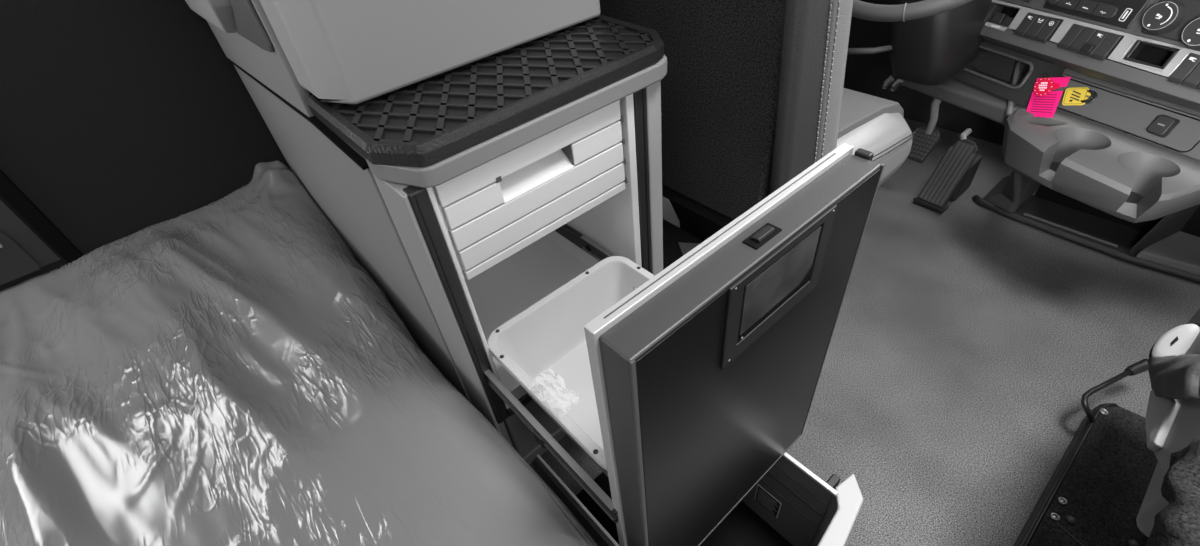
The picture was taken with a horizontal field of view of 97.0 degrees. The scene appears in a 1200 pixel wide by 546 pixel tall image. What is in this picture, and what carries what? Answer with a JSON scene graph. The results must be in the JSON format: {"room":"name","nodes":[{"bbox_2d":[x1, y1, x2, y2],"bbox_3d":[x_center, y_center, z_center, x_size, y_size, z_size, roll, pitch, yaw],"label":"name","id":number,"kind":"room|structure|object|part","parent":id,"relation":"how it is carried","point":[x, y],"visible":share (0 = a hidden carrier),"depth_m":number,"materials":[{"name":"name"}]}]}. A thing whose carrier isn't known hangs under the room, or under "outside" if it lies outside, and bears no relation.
{"room":"vehicle interior","nodes":[
{"label":"vehicle interior","id":0,"kind":"room"},
{"bbox_2d":[0,0,291,290],"bbox_3d":[-0.318,-0.831,1.188,3.400,2.000,0.030,-33,48,-26],"label":"wall","id":1,"kind":"structure","parent":0,"point":[119,119],"depth_m":0.97,"materials":[{"name":"black fabric"}]},
{"bbox_2d":[0,198,60,285],"bbox_3d":[-1.273,0.003,0.737,0.648,0.360,0.018,-33,48,-26],"label":"locker","id":2,"kind":"object","parent":1,"relation":"attached to","point":[23,252],"visible":1,"depth_m":0.95,"materials":[{"name":"grey plastic"}]},
{"bbox_3d":[-1.273,0.099,0.811,0.619,0.120,0.006,-33,48,-26],"label":"door panel","id":3,"kind":"part","parent":2,"relation":"part of","materials":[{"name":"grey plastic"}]},
{"bbox_2d":[0,170,82,262],"bbox_3d":[-1.025,-0.189,0.872,0.026,0.700,0.007,-33,48,-26],"label":"trim","id":4,"kind":"structure","parent":1,"relation":"attached to","point":[9,191],"depth_m":0.95,"materials":[{"name":"black plastic"}]},
{"bbox_2d":[185,0,599,169],"bbox_3d":[-0.394,-0.581,0.672,0.464,0.668,0.705,-33,48,-26],"label":"upper cabinet","id":5,"kind":"object","parent":1,"relation":"attached to","point":[332,51],"visible":0.94,"depth_m":0.62,"materials":[{"name":"grey plastic"}]},
{"bbox_3d":[-0.570,-0.541,0.649,0.014,0.663,0.538,-33,48,-26],"label":"panel","id":6,"kind":"part","parent":5,"relation":"part of","materials":[{"name":"grey plastic"}]},
{"bbox_2d":[663,219,702,269],"bbox_3d":[0.060,0.013,1.475,0.270,0.300,0.730,-33,48,-26],"label":"trim","id":7,"kind":"structure","parent":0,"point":[672,234],"depth_m":1.33,"materials":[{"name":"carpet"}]},
{"bbox_2d":[678,242,698,254],"bbox_3d":[0.243,-0.056,1.300,0.102,0.001,0.059,1,42,9],"label":"paper slip","id":8,"kind":"object","parent":7,"relation":"on","point":[685,247],"visible":0.29,"depth_m":1.31,"materials":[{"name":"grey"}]},
{"bbox_2d":[530,118,1199,545],"bbox_3d":[0.919,0.720,0.825,3.400,0.030,3.515,-33,48,-26],"label":"floor","id":9,"kind":"structure","parent":0,"point":[968,340],"depth_m":1.35,"materials":[{"name":"carpet"}]},
{"bbox_2d":[233,54,884,545],"bbox_3d":[-0.121,0.058,1.008,0.413,0.890,1.250,-33,48,-26],"label":"storage cabinet","id":10,"kind":"object","parent":9,"relation":"on","point":[705,375],"visible":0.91,"depth_m":0.63,"materials":[{"name":"grey plastic"}]},
{"bbox_3d":[-0.448,0.038,1.091,0.012,0.868,0.702,-33,48,-26],"label":"panel","id":11,"kind":"part","parent":10,"relation":"part of","materials":[{"name":"grey plastic"}]},
{"bbox_3d":[-0.183,0.219,0.857,0.018,0.865,0.085,-33,48,-26],"label":"corner post","id":12,"kind":"part","parent":10,"relation":"part of","materials":[{"name":"grey plastic"}]},
{"bbox_2d":[306,15,663,166],"bbox_3d":[-0.123,-0.250,0.665,0.413,0.023,0.234,-33,48,-26],"label":"mat","id":13,"kind":"object","parent":10,"relation":"on","point":[426,122],"visible":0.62,"depth_m":0.61,"materials":[{"name":"black rubber"}]},
{"bbox_3d":[-0.309,-0.362,0.850,0.404,0.024,0.806,-33,48,-26],"label":"counter trim","id":14,"kind":"part","parent":10,"relation":"part of","materials":[{"name":"grey plastic"}]},
{"bbox_3d":[-0.091,-0.123,0.683,0.270,0.138,0.072,-33,48,-26],"label":"drawer","id":15,"kind":"part","parent":10,"relation":"part of","materials":[{"name":"white plastic"}]},
{"bbox_3d":[-0.252,-0.153,0.935,0.299,0.409,0.612,-33,48,-26],"label":"frame","id":16,"kind":"part","parent":10,"relation":"part of","materials":[{"name":"white plastic"}]},
{"bbox_3d":[-0.021,0.195,0.969,0.345,0.152,0.035,-33,48,-26],"label":"rail","id":17,"kind":"part","parent":10,"relation":"part of","materials":[{"name":"grey metal"}]},
{"bbox_3d":[-0.113,0.180,0.713,0.008,0.030,0.405,-33,48,-26],"label":"slide rail","id":18,"kind":"part","parent":10,"relation":"part of","materials":[{"name":"black plastic"}]},
{"bbox_2d":[487,256,654,476],"bbox_3d":[0.027,0.134,0.752,0.262,0.113,0.284,-33,48,-26],"label":"waste bin","id":19,"kind":"object","parent":10,"relation":"attached to","point":[543,347],"visible":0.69,"depth_m":0.80,"materials":[{"name":"grey plastic"}]},
{"bbox_3d":[0.043,-0.003,0.895,0.008,0.030,0.585,-33,48,-26],"label":"slide rail","id":20,"kind":"part","parent":10,"relation":"part of","materials":[{"name":"black plastic"}]},
{"bbox_3d":[0.087,0.049,1.010,0.028,0.865,0.073,-33,48,-26],"label":"corner post","id":21,"kind":"part","parent":10,"relation":"part of","materials":[{"name":"grey plastic"}]},
{"bbox_3d":[0.159,0.151,0.616,0.342,0.490,0.034,-33,48,-26],"label":"door","id":22,"kind":"part","parent":10,"relation":"part of","materials":[{"name":"grey plastic"}]},
{"bbox_3d":[0.171,0.158,0.605,0.334,0.483,0.002,-33,48,-26],"label":"panel","id":23,"kind":"part","parent":10,"relation":"part of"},
{"bbox_3d":[0.139,-0.032,0.453,0.036,0.002,0.015,-33,48,-26],"label":"latch plate","id":24,"kind":"part","parent":10,"relation":"part of","materials":[{"name":"black plastic"}]},
{"bbox_2d":[757,489,777,513],"bbox_3d":[0.322,0.441,1.020,0.001,0.046,0.043,-33,48,-26],"label":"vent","id":25,"kind":"object","parent":10,"relation":"attached to","point":[766,498],"depth_m":1.02,"materials":[{"name":"grey plastic"}]},
{"bbox_3d":[0.255,0.356,1.057,0.008,0.262,0.400,-33,48,-26],"label":"drawer","id":26,"kind":"part","parent":10,"relation":"part of","materials":[{"name":"grey"}]},
{"bbox_3d":[0.314,0.529,0.853,0.048,0.262,0.371,28,52,32],"label":"drawer","id":27,"kind":"part","parent":10,"relation":"part of","materials":[{"name":"grey plastic"}]},
{"bbox_2d":[599,0,915,240],"bbox_3d":[0.300,-0.336,1.081,0.595,1.300,0.516,-33,48,-26],"label":"seat","id":28,"kind":"object","parent":9,"relation":"on","point":[753,94],"visible":0.61,"depth_m":0.83,"materials":[{"name":"black fabric"}]},
{"bbox_3d":[0.103,-0.439,0.816,0.014,0.718,0.438,-33,48,-26],"label":"panel","id":29,"kind":"part","parent":28,"relation":"part of","materials":[{"name":"fabric"}]},
{"bbox_3d":[0.386,-0.059,1.400,0.276,0.450,0.376,-33,48,-26],"label":"seat","id":30,"kind":"part","parent":28,"relation":"part of","materials":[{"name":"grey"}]},
{"bbox_3d":[0.122,-0.429,0.818,0.187,0.780,0.490,-33,48,-26],"label":"backrest","id":31,"kind":"part","parent":28,"relation":"part of","materials":[{"name":"black fabric"}]},
{"bbox_3d":[0.394,-0.360,1.150,0.368,0.094,0.373,-33,48,-26],"label":"seat","id":32,"kind":"part","parent":28,"relation":"part of","materials":[{"name":"grey fabric"}]},
{"bbox_2d":[836,113,912,186],"bbox_3d":[0.390,-0.316,1.196,0.360,0.200,0.514,-33,48,-26],"label":"cushion","id":33,"kind":"object","parent":28,"relation":"on","point":[886,135],"depth_m":1.03,"materials":[{"name":"grey fabric"}]},
{"bbox_2d":[913,128,981,213],"bbox_3d":[1.200,-0.360,1.791,0.262,0.227,0.108,-33,48,-26],"label":"accelerator pedal","id":34,"kind":"object","parent":9,"relation":"on","point":[954,174],"visible":1,"depth_m":1.76,"materials":[{"name":"black rubber"}]},
{"bbox_3d":[1.136,-0.235,1.822,0.048,0.012,0.098,-33,48,-26],"label":"plate","id":35,"kind":"part","parent":34,"relation":"part of","materials":[{"name":"black plastic"}]},
{"bbox_3d":[1.215,-0.444,1.774,0.031,0.043,0.175,21,49,28],"label":"pedal arm","id":36,"kind":"part","parent":34,"relation":"part of","materials":[{"name":"grey plastic"}]},
{"bbox_2d":[972,61,1199,283],"bbox_3d":[1.502,-0.228,1.379,0.901,0.531,0.887,-33,48,-26],"label":"console","id":37,"kind":"object","parent":9,"relation":"on","point":[1105,184],"depth_m":1.30,"materials":[{"name":"grey plastic"}]},
{"bbox_2d":[1026,77,1070,117],"bbox_3d":[1.121,-0.444,1.335,0.024,0.114,0.086,-20,44,-14],"label":"tag","id":38,"kind":"object","parent":37,"relation":"hanging from","point":[1041,106],"visible":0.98,"depth_m":1.33,"materials":[{"name":"pink paper"}]},
{"bbox_2d":[1033,72,1059,95],"bbox_3d":[1.111,-0.466,1.321,0.013,0.054,0.059,-13,42,-7],"label":"tag","id":39,"kind":"object","parent":38,"relation":"on","point":[1043,86],"visible":1,"depth_m":1.32,"materials":[{"name":"red"}]},
{"bbox_2d":[901,0,1199,123],"bbox_3d":[1.414,-0.341,0.848,0.350,0.635,1.939,-19,43,-14],"label":"dashboard","id":40,"kind":"object","parent":37,"relation":"on","point":[1044,40],"visible":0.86,"depth_m":1.29,"materials":[{"name":"grey plastic"}]},
{"bbox_2d":[847,0,994,90],"bbox_3d":[0.910,-0.671,1.471,0.468,0.306,0.232,-33,48,-26],"label":"column","id":41,"kind":"structure","parent":40,"relation":"attached to","point":[930,50],"depth_m":1.37,"materials":[{"name":"black plastic"}]},
{"bbox_3d":[0.868,-0.569,1.536,0.073,0.076,0.034,2,43,10],"label":"hook stem","id":42,"kind":"part","parent":41,"relation":"part of","materials":[{"name":"grey"}]},
{"bbox_2d":[852,0,972,21],"bbox_3d":[0.745,-0.786,1.221,0.399,0.290,0.479,-33,48,-26],"label":"steering wheel","id":43,"kind":"object","parent":41,"relation":"attached to","point":[860,9],"visible":0.88,"depth_m":1.17,"materials":[{"name":"black plastic"}]},
{"bbox_3d":[1.079,-0.554,1.554,0.257,0.067,0.374,-33,48,-26],"label":"knee panel","id":44,"kind":"part","parent":40,"relation":"part of","materials":[{"name":"grey plastic"}]},
{"bbox_2d":[984,3,1003,24],"bbox_3d":[1.046,-0.694,1.425,0.055,0.059,0.025,-18,43,-12],"label":"rocker switch","id":45,"kind":"object","parent":40,"relation":"attached to","point":[995,13],"depth_m":1.41,"materials":[{"name":"grey plastic"}]},
{"bbox_3d":[1.079,-0.693,1.337,0.018,0.040,0.058,-19,43,-13],"label":"button panel","id":46,"kind":"part","parent":40,"relation":"part of","materials":[{"name":"grey plastic"}]},
{"bbox_2d":[1014,12,1038,36],"bbox_3d":[1.088,-0.626,1.344,0.056,0.060,0.026,-18,43,-12],"label":"rocker switch","id":47,"kind":"object","parent":40,"relation":"attached to","point":[1026,24],"depth_m":1.33,"materials":[{"name":"black plastic"}]},
{"bbox_2d":[1024,15,1049,39],"bbox_3d":[1.098,-0.610,1.324,0.056,0.060,0.026,-18,43,-12],"label":"rocker switch","id":48,"kind":"object","parent":40,"relation":"attached to","point":[1036,27],"depth_m":1.31,"materials":[{"name":"black plastic"}]},
{"bbox_2d":[1035,18,1062,42],"bbox_3d":[1.108,-0.593,1.304,0.056,0.061,0.026,-18,43,-12],"label":"rocker switch","id":49,"kind":"object","parent":40,"relation":"attached to","point":[1047,30],"depth_m":1.29,"materials":[{"name":"black plastic"}]},
{"bbox_2d":[1057,24,1084,49],"bbox_3d":[1.129,-0.559,1.263,0.056,0.061,0.025,-18,43,-12],"label":"rocker switch","id":50,"kind":"object","parent":40,"relation":"attached to","point":[1069,36],"depth_m":1.25,"materials":[{"name":"grey plastic"}]},
{"bbox_2d":[1068,27,1097,52],"bbox_3d":[1.139,-0.543,1.244,0.057,0.062,0.025,-18,43,-12],"label":"rocker switch","id":51,"kind":"object","parent":40,"relation":"attached to","point":[1080,39],"depth_m":1.23,"materials":[{"name":"grey plastic"}]},
{"bbox_2d":[1080,30,1108,56],"bbox_3d":[1.149,-0.527,1.225,0.057,0.061,0.025,-18,43,-12],"label":"rocker switch","id":52,"kind":"object","parent":40,"relation":"attached to","point":[1093,43],"depth_m":1.21,"materials":[{"name":"black plastic"}]},
{"bbox_2d":[992,0,1199,77],"bbox_3d":[1.225,-0.428,1.121,0.438,0.099,1.026,-33,48,-26],"label":"control panel","id":53,"kind":"object","parent":40,"relation":"attached to","point":[1026,30],"depth_m":1.23,"materials":[{"name":"black plastic"}]},
{"bbox_2d":[1043,0,1149,28],"bbox_3d":[1.181,-0.645,1.226,0.152,0.149,0.196,-18,43,-12],"label":"radio","id":54,"kind":"object","parent":40,"relation":"attached to","point":[1119,13],"visible":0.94,"depth_m":1.20,"materials":[{"name":"black plastic"}]},
{"bbox_3d":[1.094,-0.660,1.276,0.021,0.030,0.028,-18,43,-12],"label":"volume knob","id":55,"kind":"part","parent":54,"relation":"part of","materials":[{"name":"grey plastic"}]},
{"bbox_2d":[1091,33,1123,60],"bbox_3d":[1.158,-0.511,1.205,0.057,0.062,0.025,-18,43,-12],"label":"rocker switch","id":56,"kind":"object","parent":40,"relation":"attached to","point":[1104,46],"depth_m":1.20,"materials":[{"name":"grey plastic"}]},
{"bbox_2d":[1124,40,1178,68],"bbox_3d":[1.194,-0.469,1.145,0.043,0.049,0.079,-18,43,-12],"label":"display screen","id":57,"kind":"object","parent":40,"relation":"on","point":[1138,54],"depth_m":1.15,"materials":[{"name":"black glass"}]},
{"bbox_2d":[1142,0,1199,49],"bbox_3d":[1.257,-0.485,1.040,0.142,0.132,0.292,-18,43,-13],"label":"climate control dials","id":58,"kind":"object","parent":40,"relation":"attached to","point":[1176,20],"visible":1,"depth_m":1.09,"materials":[{"name":"grey plastic"}]},
{"bbox_3d":[1.177,-0.534,1.111,0.046,0.065,0.064,-17,43,-11],"label":"knob","id":59,"kind":"part","parent":58,"relation":"part of","materials":[{"name":"grey plastic"}]},
{"bbox_3d":[1.204,-0.478,1.059,0.046,0.065,0.064,-17,43,-11],"label":"knob","id":60,"kind":"part","parent":58,"relation":"part of","materials":[{"name":"grey plastic"}]},
{"bbox_2d":[1168,53,1199,83],"bbox_3d":[1.214,-0.419,1.094,0.057,0.065,0.024,-18,43,-12],"label":"rocker switch","id":61,"kind":"object","parent":40,"relation":"attached to","point":[1184,68],"depth_m":1.09,"materials":[{"name":"black plastic"}]},
{"bbox_2d":[1182,63,1199,88],"bbox_3d":[1.224,-0.404,1.076,0.058,0.065,0.024,-18,43,-12],"label":"rocker switch","id":62,"kind":"object","parent":40,"relation":"attached to","point":[1190,71],"depth_m":1.08,"materials":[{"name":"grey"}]},
{"bbox_2d":[1062,87,1090,105],"bbox_3d":[1.198,-0.442,1.332,0.027,0.045,0.060,-33,48,-26],"label":"tag","id":63,"kind":"object","parent":37,"relation":"on","point":[1072,96],"visible":1,"depth_m":1.33,"materials":[{"name":"yellow plastic"}]},
{"bbox_2d":[1015,195,1146,254],"bbox_3d":[1.521,-0.138,1.658,0.154,0.018,0.364,-33,48,-26],"label":"tray","id":64,"kind":"object","parent":37,"relation":"on","point":[1098,231],"depth_m":1.66,"materials":[{"name":"grey plastic"}]},
{"bbox_2d":[1081,90,1097,103],"bbox_3d":[1.212,-0.437,1.319,0.026,0.031,0.035,-33,48,-26],"label":"key","id":65,"kind":"object","parent":37,"relation":"attached to","point":[1093,97],"visible":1,"depth_m":1.31,"materials":[{"name":"black plastic"}]},
{"bbox_2d":[1002,106,1199,222],"bbox_3d":[1.292,-0.275,1.287,0.551,0.127,0.570,-33,48,-26],"label":"cup holder","id":66,"kind":"object","parent":37,"relation":"attached to","point":[1119,170],"depth_m":1.21,"materials":[{"name":"grey plastic"}]},
{"bbox_3d":[1.233,-0.403,1.293,0.034,0.058,0.382,-20,44,-14],"label":"inset panel","id":67,"kind":"part","parent":37,"relation":"part of","materials":[{"name":"grey plastic"}]},
{"bbox_3d":[1.304,-0.329,1.223,0.098,0.121,0.715,-20,44,-14],"label":"sloped panel","id":68,"kind":"part","parent":37,"relation":"part of","materials":[{"name":"grey plastic"}]},
{"bbox_3d":[1.277,-0.333,1.205,0.030,0.039,0.040,-20,44,-14],"label":"socket cap","id":69,"kind":"part","parent":37,"relation":"part of","materials":[{"name":"black plastic"}]},
{"bbox_2d":[1014,403,1157,545],"bbox_3d":[0.979,0.525,0.967,0.708,0.058,0.305,-33,48,-26],"label":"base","id":70,"kind":"object","parent":9,"relation":"on","point":[1095,495],"visible":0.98,"depth_m":1.04,"materials":[{"name":"black rubber"}]},
{"bbox_3d":[0.979,0.529,0.971,0.708,0.046,0.305,-33,48,-26],"label":"edge trim","id":71,"kind":"part","parent":70,"relation":"part of","materials":[{"name":"black rubber"}]},
{"bbox_2d":[1081,359,1148,422],"bbox_3d":[1.121,0.257,1.166,0.226,0.070,0.046,-25,45,-19],"label":"lever","id":72,"kind":"object","parent":70,"relation":"on","point":[1141,366],"visible":0.9,"depth_m":1.15,"materials":[{"name":"black plastic"}]},
{"bbox_3d":[1.098,0.270,1.160,0.172,0.062,0.046,-25,45,-19],"label":"rod","id":73,"kind":"part","parent":72,"relation":"part of","materials":[{"name":"black plastic"}]},
{"bbox_2d":[1136,309,1199,545],"bbox_3d":[0.959,0.347,0.695,0.603,0.583,0.491,-33,48,-26],"label":"passenger seat","id":74,"kind":"object","parent":70,"relation":"on","point":[1173,408],"visible":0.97,"depth_m":0.66,"materials":[{"name":"grey plastic"}]},
{"bbox_2d":[1136,462,1168,537],"bbox_3d":[0.967,0.231,0.576,0.532,0.213,0.444,-33,48,-26],"label":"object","id":75,"kind":"object","parent":74,"relation":"on","point":[1153,502],"depth_m":0.62,"materials":[{"name":"grey plastic"}]},
{"bbox_2d":[1147,438,1199,545],"bbox_3d":[0.617,0.306,0.378,0.321,0.112,0.345,-33,48,-26],"label":"seat cushion","id":76,"kind":"object","parent":74,"relation":"on","point":[1178,523],"visible":1,"depth_m":0.49,"materials":[{"name":"grey fabric"}]},
{"bbox_3d":[0.903,0.112,0.830,0.074,0.054,0.040,-33,48,-26],"label":"recline knob","id":77,"kind":"part","parent":74,"relation":"part of","materials":[{"name":"grey plastic"}]},
{"bbox_2d":[843,0,1004,144],"bbox_3d":[2.120,-0.409,1.254,0.030,0.850,3.485,-33,48,-26],"label":"wall","id":78,"kind":"structure","parent":0,"point":[864,73],"depth_m":2.23,"materials":[{"name":"grey"}]},
{"bbox_2d":[907,98,940,162],"bbox_3d":[1.252,-0.667,1.831,0.503,0.411,0.105,-33,48,-26],"label":"brake pedal","id":79,"kind":"object","parent":78,"relation":"attached to","point":[925,139],"visible":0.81,"depth_m":1.82,"materials":[{"name":"black rubber"}]},
{"bbox_3d":[1.271,-0.704,1.809,0.458,0.332,0.039,-33,48,-26],"label":"pedal arm","id":80,"kind":"part","parent":79,"relation":"part of","materials":[{"name":"grey plastic"}]},
{"bbox_3d":[-0.550,0.531,0.566,1.038,0.254,1.633,-33,48,-26],"label":"mattress","id":81,"kind":"object","parent":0,"visible":0},
{"bbox_2d":[0,160,597,545],"bbox_3d":[-0.518,0.416,0.571,0.922,0.236,1.581,-33,48,-26],"label":"plastic film","id":82,"kind":"object","parent":81,"relation":"on","point":[227,371],"visible":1,"depth_m":0.71,"materials":[{"name":"grey"}]}
]}

